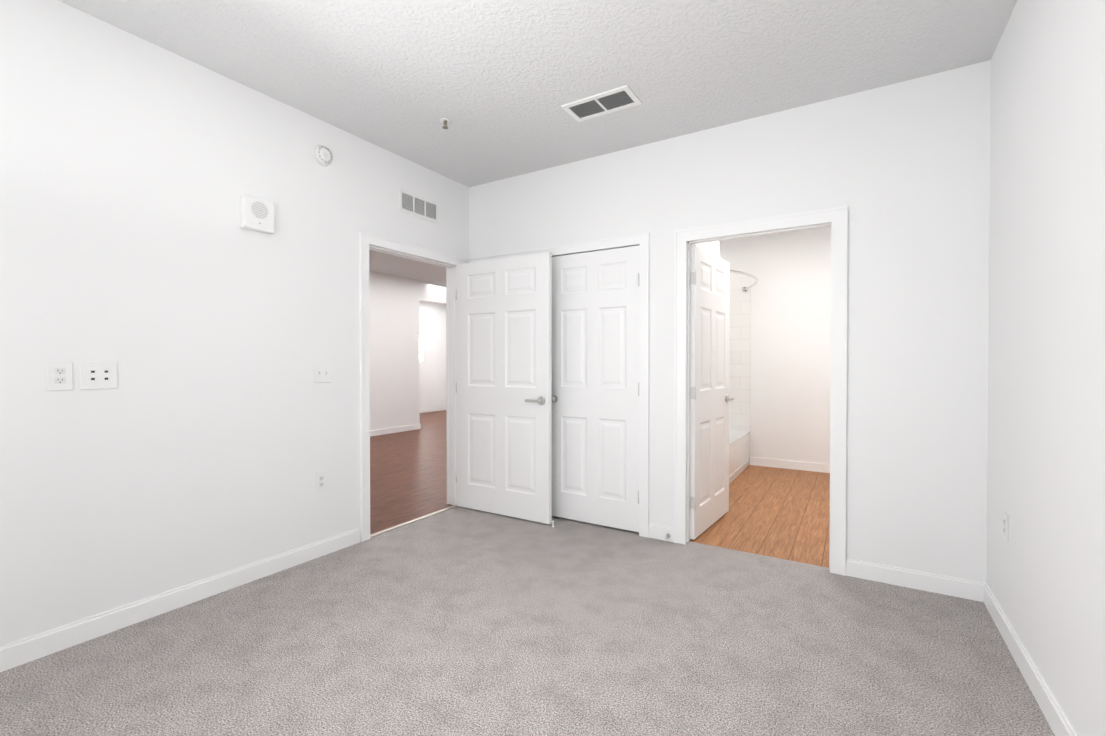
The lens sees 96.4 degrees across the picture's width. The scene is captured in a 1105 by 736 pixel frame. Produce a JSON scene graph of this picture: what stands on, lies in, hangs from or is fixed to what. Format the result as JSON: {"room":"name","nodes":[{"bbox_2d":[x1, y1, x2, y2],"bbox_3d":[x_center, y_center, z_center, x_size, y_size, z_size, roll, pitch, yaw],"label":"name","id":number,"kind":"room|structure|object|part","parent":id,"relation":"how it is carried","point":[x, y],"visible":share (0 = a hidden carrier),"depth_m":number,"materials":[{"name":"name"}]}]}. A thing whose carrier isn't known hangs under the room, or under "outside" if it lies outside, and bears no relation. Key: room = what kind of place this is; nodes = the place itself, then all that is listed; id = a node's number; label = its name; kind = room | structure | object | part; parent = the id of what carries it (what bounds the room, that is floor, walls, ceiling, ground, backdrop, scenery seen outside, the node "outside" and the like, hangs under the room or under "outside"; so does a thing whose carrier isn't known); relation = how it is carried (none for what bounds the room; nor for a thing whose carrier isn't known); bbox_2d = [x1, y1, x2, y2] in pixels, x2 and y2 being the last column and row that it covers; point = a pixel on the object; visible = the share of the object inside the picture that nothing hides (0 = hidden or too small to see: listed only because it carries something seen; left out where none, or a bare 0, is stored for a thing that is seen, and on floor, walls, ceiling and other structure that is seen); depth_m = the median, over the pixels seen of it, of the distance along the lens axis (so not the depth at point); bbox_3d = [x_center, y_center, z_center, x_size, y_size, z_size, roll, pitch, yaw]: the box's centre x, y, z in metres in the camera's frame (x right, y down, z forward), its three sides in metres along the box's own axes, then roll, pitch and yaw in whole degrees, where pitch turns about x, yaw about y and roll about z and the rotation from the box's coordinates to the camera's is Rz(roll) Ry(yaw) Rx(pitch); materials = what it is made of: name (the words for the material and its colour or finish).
{"room":"empty bedroom","nodes":[
{"label":"empty bedroom","id":0,"kind":"room"},
{"bbox_2d":[0,0,468,646],"bbox_3d":[-1.679,-0.184,2.860,0.120,2.740,5.090,0,1,32],"label":"wall","id":1,"kind":"structure","parent":0,"point":[214,432],"depth_m":2.40,"materials":[{"name":"white paint"}]},
{"bbox_2d":[46,361,72,390],"bbox_3d":[-2.081,0.033,2.084,0.008,0.124,0.082,0,1,32],"label":"electrical outlet","id":2,"kind":"object","parent":1,"relation":"attached to","point":[59,375],"visible":1,"depth_m":2.08,"materials":[{"name":"white plastic"}]},
{"bbox_2d":[80,361,116,389],"bbox_3d":[-2.014,0.032,2.194,0.008,0.124,0.125,0,1,32],"label":"outlet plate","id":3,"kind":"object","parent":1,"relation":"attached to","point":[98,374],"visible":1,"depth_m":2.19,"materials":[{"name":"white plastic"}]},
{"bbox_2d":[0,528,359,671],"bbox_3d":[-2.091,1.145,2.072,0.013,0.096,2.994,0,1,32],"label":"baseboard","id":4,"kind":"structure","parent":1,"relation":"attached to","point":[27,650],"depth_m":2.37,"materials":[{"name":"white wood"}]},
{"bbox_2d":[240,194,273,233],"bbox_3d":[-1.643,-0.854,2.751,0.048,0.176,0.164,0,1,32],"label":"fire alarm strobe","id":5,"kind":"object","parent":1,"relation":"attached to","point":[256,214],"visible":0.96,"depth_m":2.73,"materials":[{"name":"white plastic"}]},
{"bbox_2d":[316,471,325,491],"bbox_3d":[-1.456,0.714,3.107,0.008,0.117,0.072,0,1,32],"label":"electrical outlet","id":6,"kind":"object","parent":1,"relation":"attached to","point":[320,481],"visible":1,"depth_m":3.10,"materials":[{"name":"white plastic"}]},
{"bbox_2d":[313,145,331,166],"bbox_3d":[-1.432,-1.334,3.095,0.043,0.128,0.128,0,1,32],"label":"smoke detector","id":7,"kind":"object","parent":1,"relation":"attached to","point":[322,155],"visible":0.96,"depth_m":3.08,"materials":[{"name":"white plastic"}]},
{"bbox_2d":[314,364,330,382],"bbox_3d":[-1.446,0.034,3.110,0.017,0.118,0.118,0,1,32],"label":"switch plate","id":8,"kind":"object","parent":1,"relation":"attached to","point":[322,373],"visible":1,"depth_m":3.11,"materials":[{"name":"white plastic"}]},
{"bbox_2d":[359,231,465,541],"bbox_3d":[-1.078,0.125,3.822,0.142,2.104,1.043,0,1,32],"label":"door frame","id":9,"kind":"structure","parent":1,"relation":"attached to","point":[367,241],"depth_m":3.59,"materials":[{"name":"white"}]},
{"bbox_2d":[370,505,456,536],"bbox_3d":[-1.054,1.174,3.817,0.036,0.006,0.917,0,1,32],"label":"trim","id":10,"kind":"structure","parent":1,"relation":"attached to","point":[406,523],"depth_m":3.77,"materials":[{"name":"silver metal"}]},
{"bbox_2d":[399,188,437,223],"bbox_3d":[-1.023,-1.240,3.794,0.009,0.165,0.395,0,1,32],"label":"air vent","id":11,"kind":"object","parent":1,"relation":"in","point":[410,203],"visible":1,"depth_m":3.78,"materials":[{"name":"white metal"}]},
{"bbox_2d":[456,252,551,523],"bbox_3d":[-0.409,0.149,3.930,0.921,2.030,0.143,0,1,32],"label":"entry door","id":12,"kind":"structure","parent":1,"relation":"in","point":[504,386],"depth_m":3.89,"materials":[{"name":"white paint"}]},
{"bbox_3d":[-0.109,0.246,3.747,0.151,0.066,0.143,0,1,32],"label":"handle","id":13,"kind":"part","parent":12,"relation":"part of","materials":[{"name":"grey metal"}]},
{"bbox_2d":[369,271,446,430],"bbox_3d":[-3.365,-0.230,7.757,0.120,2.740,9.370,0,1,32],"label":"wall","id":14,"kind":"structure","parent":0,"point":[406,386],"depth_m":8.82,"materials":[{"name":"white paint"}]},
{"bbox_2d":[370,424,420,435],"bbox_3d":[-4.072,1.105,6.491,0.013,0.095,6.213,0,1,32],"label":"baseboard","id":15,"kind":"structure","parent":14,"relation":"attached to","point":[394,430],"depth_m":8.62,"materials":[{"name":"white wood"}]},
{"bbox_2d":[419,333,422,362],"bbox_3d":[-3.443,-0.487,11.775,0.062,0.740,0.900,0,1,32],"label":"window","id":16,"kind":"structure","parent":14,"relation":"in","point":[420,347],"depth_m":12.12,"materials":[{"name":"white"}]},
{"bbox_2d":[370,410,452,534],"bbox_3d":[-2.579,1.194,7.358,6.290,0.100,9.490,0,1,32],"label":"floor","id":17,"kind":"structure","parent":0,"point":[408,475],"depth_m":5.44,"materials":[{"name":"laminate"}]},
{"bbox_2d":[420,406,446,412],"bbox_3d":[-3.540,1.057,11.561,0.013,0.095,3.010,0,1,32],"label":"baseboard","id":18,"kind":"structure","parent":17,"relation":"on","point":[436,408],"depth_m":12.43,"materials":[{"name":"white wood"}]},
{"bbox_2d":[0,506,1054,735],"bbox_3d":[-0.193,1.245,1.891,3.680,0.100,4.970,0,1,32],"label":"floor carpet","id":19,"kind":"object","parent":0,"point":[459,621],"visible":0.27,"depth_m":2.06,"materials":[{"name":"grey carpet"}]},
{"bbox_2d":[58,0,1016,285],"bbox_3d":[-1.351,-1.633,5.902,9.880,0.100,10.640,0,1,32],"label":"ceiling","id":20,"kind":"structure","parent":0,"point":[498,83],"depth_m":2.47,"materials":[{"name":"white paint"}]},
{"bbox_2d":[440,118,450,128],"bbox_3d":[-0.674,-1.532,3.102,0.068,0.048,0.068,0,1,32],"label":"sprinkler head","id":21,"kind":"object","parent":20,"relation":"attached to","point":[445,121],"visible":1,"depth_m":3.09},
{"bbox_2d":[561,85,641,121],"bbox_3d":[0.287,-1.549,2.904,0.420,0.010,0.215,0,1,32],"label":"ceiling vent","id":22,"kind":"object","parent":20,"relation":"in","point":[607,102],"visible":0.98,"depth_m":2.89,"materials":[{"name":"white metal"}]},
{"bbox_2d":[697,241,720,257],"bbox_3d":[1.152,-0.195,4.067,0.120,2.740,1.330,0,1,32],"label":"wall","id":23,"kind":"structure","parent":0,"point":[714,247],"depth_m":4.41,"materials":[{"name":"white paint"}]},
{"bbox_2d":[719,252,750,430],"bbox_3d":[1.638,-0.163,5.441,0.769,1.850,1.518,0,1,32],"label":"tiled wall","id":24,"kind":"structure","parent":23,"relation":"attached to","point":[739,353],"depth_m":5.94,"materials":[{"name":"white tile"}]},
{"bbox_2d":[730,270,757,291],"bbox_3d":[2.004,-0.936,5.209,0.285,0.066,1.512,0,1,32],"label":"shower rod","id":25,"kind":"object","parent":24,"relation":"attached to","point":[744,289],"visible":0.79,"depth_m":5.04,"materials":[{"name":"silver metal"}]},
{"bbox_2d":[469,60,990,582],"bbox_3d":[0.892,-0.189,3.376,3.720,2.740,0.120,0,1,32],"label":"wall","id":26,"kind":"structure","parent":0,"point":[901,170],"depth_m":2.75,"materials":[{"name":"white paint"}]},
{"bbox_2d":[469,232,649,537],"bbox_3d":[-0.023,0.118,3.858,1.626,2.118,0.022,0,1,32],"label":"door frame","id":27,"kind":"structure","parent":26,"relation":"attached to","point":[643,239],"depth_m":3.45,"materials":[{"name":"white"}]},
{"bbox_2d":[552,245,639,531],"bbox_3d":[0.292,0.148,3.672,0.764,2.028,0.091,0,1,32],"label":"closet door","id":28,"kind":"structure","parent":26,"relation":"in","point":[595,387],"depth_m":3.66,"materials":[{"name":"white paint"}]},
{"bbox_3d":[0.004,0.241,3.829,0.056,0.056,0.056,0,1,32],"label":"knob","id":29,"kind":"part","parent":28,"relation":"part of","materials":[{"name":"grey metal"}]},
{"bbox_2d":[690,244,733,538],"bbox_3d":[1.185,0.159,3.689,0.143,2.015,0.817,0,1,36],"label":"bathroom door","id":30,"kind":"structure","parent":26,"relation":"in","point":[710,398],"depth_m":3.60,"materials":[{"name":"white paint"}]},
{"bbox_3d":[1.359,0.244,3.934,0.143,0.066,0.151,0,1,36],"label":"handle","id":31,"kind":"part","parent":30,"relation":"part of","materials":[{"name":"grey metal"}]},
{"bbox_2d":[674,206,847,575],"bbox_3d":[1.282,0.131,3.127,1.000,2.106,0.142,0,1,32],"label":"door frame","id":32,"kind":"structure","parent":26,"relation":"attached to","point":[837,217],"depth_m":2.97,"materials":[{"name":"white"}]},
{"bbox_2d":[846,558,979,600],"bbox_3d":[1.932,1.140,2.672,0.598,0.096,0.013,0,1,32],"label":"baseboard","id":33,"kind":"structure","parent":26,"relation":"attached to","point":[930,582],"depth_m":2.65,"materials":[{"name":"white wood"}]},
{"bbox_2d":[690,465,829,567],"bbox_3d":[2.072,1.221,4.442,2.810,0.100,3.030,0,1,32],"label":"floor","id":34,"kind":"structure","parent":0,"point":[781,513],"depth_m":3.88,"materials":[{"name":"wood"}]},
{"bbox_2d":[729,430,749,483],"bbox_3d":[1.640,0.961,5.450,0.756,0.399,1.500,0,1,32],"label":"bathtub","id":35,"kind":"object","parent":34,"relation":"on","point":[738,452],"visible":0.23,"depth_m":5.44,"materials":[{"name":"white ceramic"}]},
{"bbox_2d":[721,227,830,464],"bbox_3d":[2.774,-0.211,5.705,2.670,2.740,0.120,0,1,32],"label":"wall","id":36,"kind":"structure","parent":0,"point":[790,351],"depth_m":5.67,"materials":[{"name":"white paint"}]},
{"bbox_2d":[750,457,829,472],"bbox_3d":[3.127,1.115,5.422,1.800,0.095,0.013,0,1,32],"label":"baseboard","id":37,"kind":"structure","parent":36,"relation":"attached to","point":[795,465],"depth_m":5.65,"materials":[{"name":"white wood"}]},
{"bbox_2d":[986,0,1104,735],"bbox_3d":[1.140,-0.163,0.647,0.120,2.740,4.270,0,1,32],"label":"wall","id":38,"kind":"structure","parent":0,"point":[1045,578],"depth_m":1.70,"materials":[{"name":"white paint"}]},
{"bbox_2d":[1003,511,1007,541],"bbox_3d":[2.006,0.702,2.187,0.008,0.117,0.072,0,1,32],"label":"electrical outlet","id":39,"kind":"object","parent":38,"relation":"attached to","point":[1005,526],"visible":1,"depth_m":2.17,"materials":[{"name":"white plastic"}]},
{"bbox_2d":[980,582,1076,735],"bbox_3d":[1.115,1.158,0.746,0.013,0.096,4.150,0,1,32],"label":"baseboard","id":40,"kind":"structure","parent":38,"relation":"attached to","point":[1053,713],"depth_m":1.86,"materials":[{"name":"white"}]}
]}

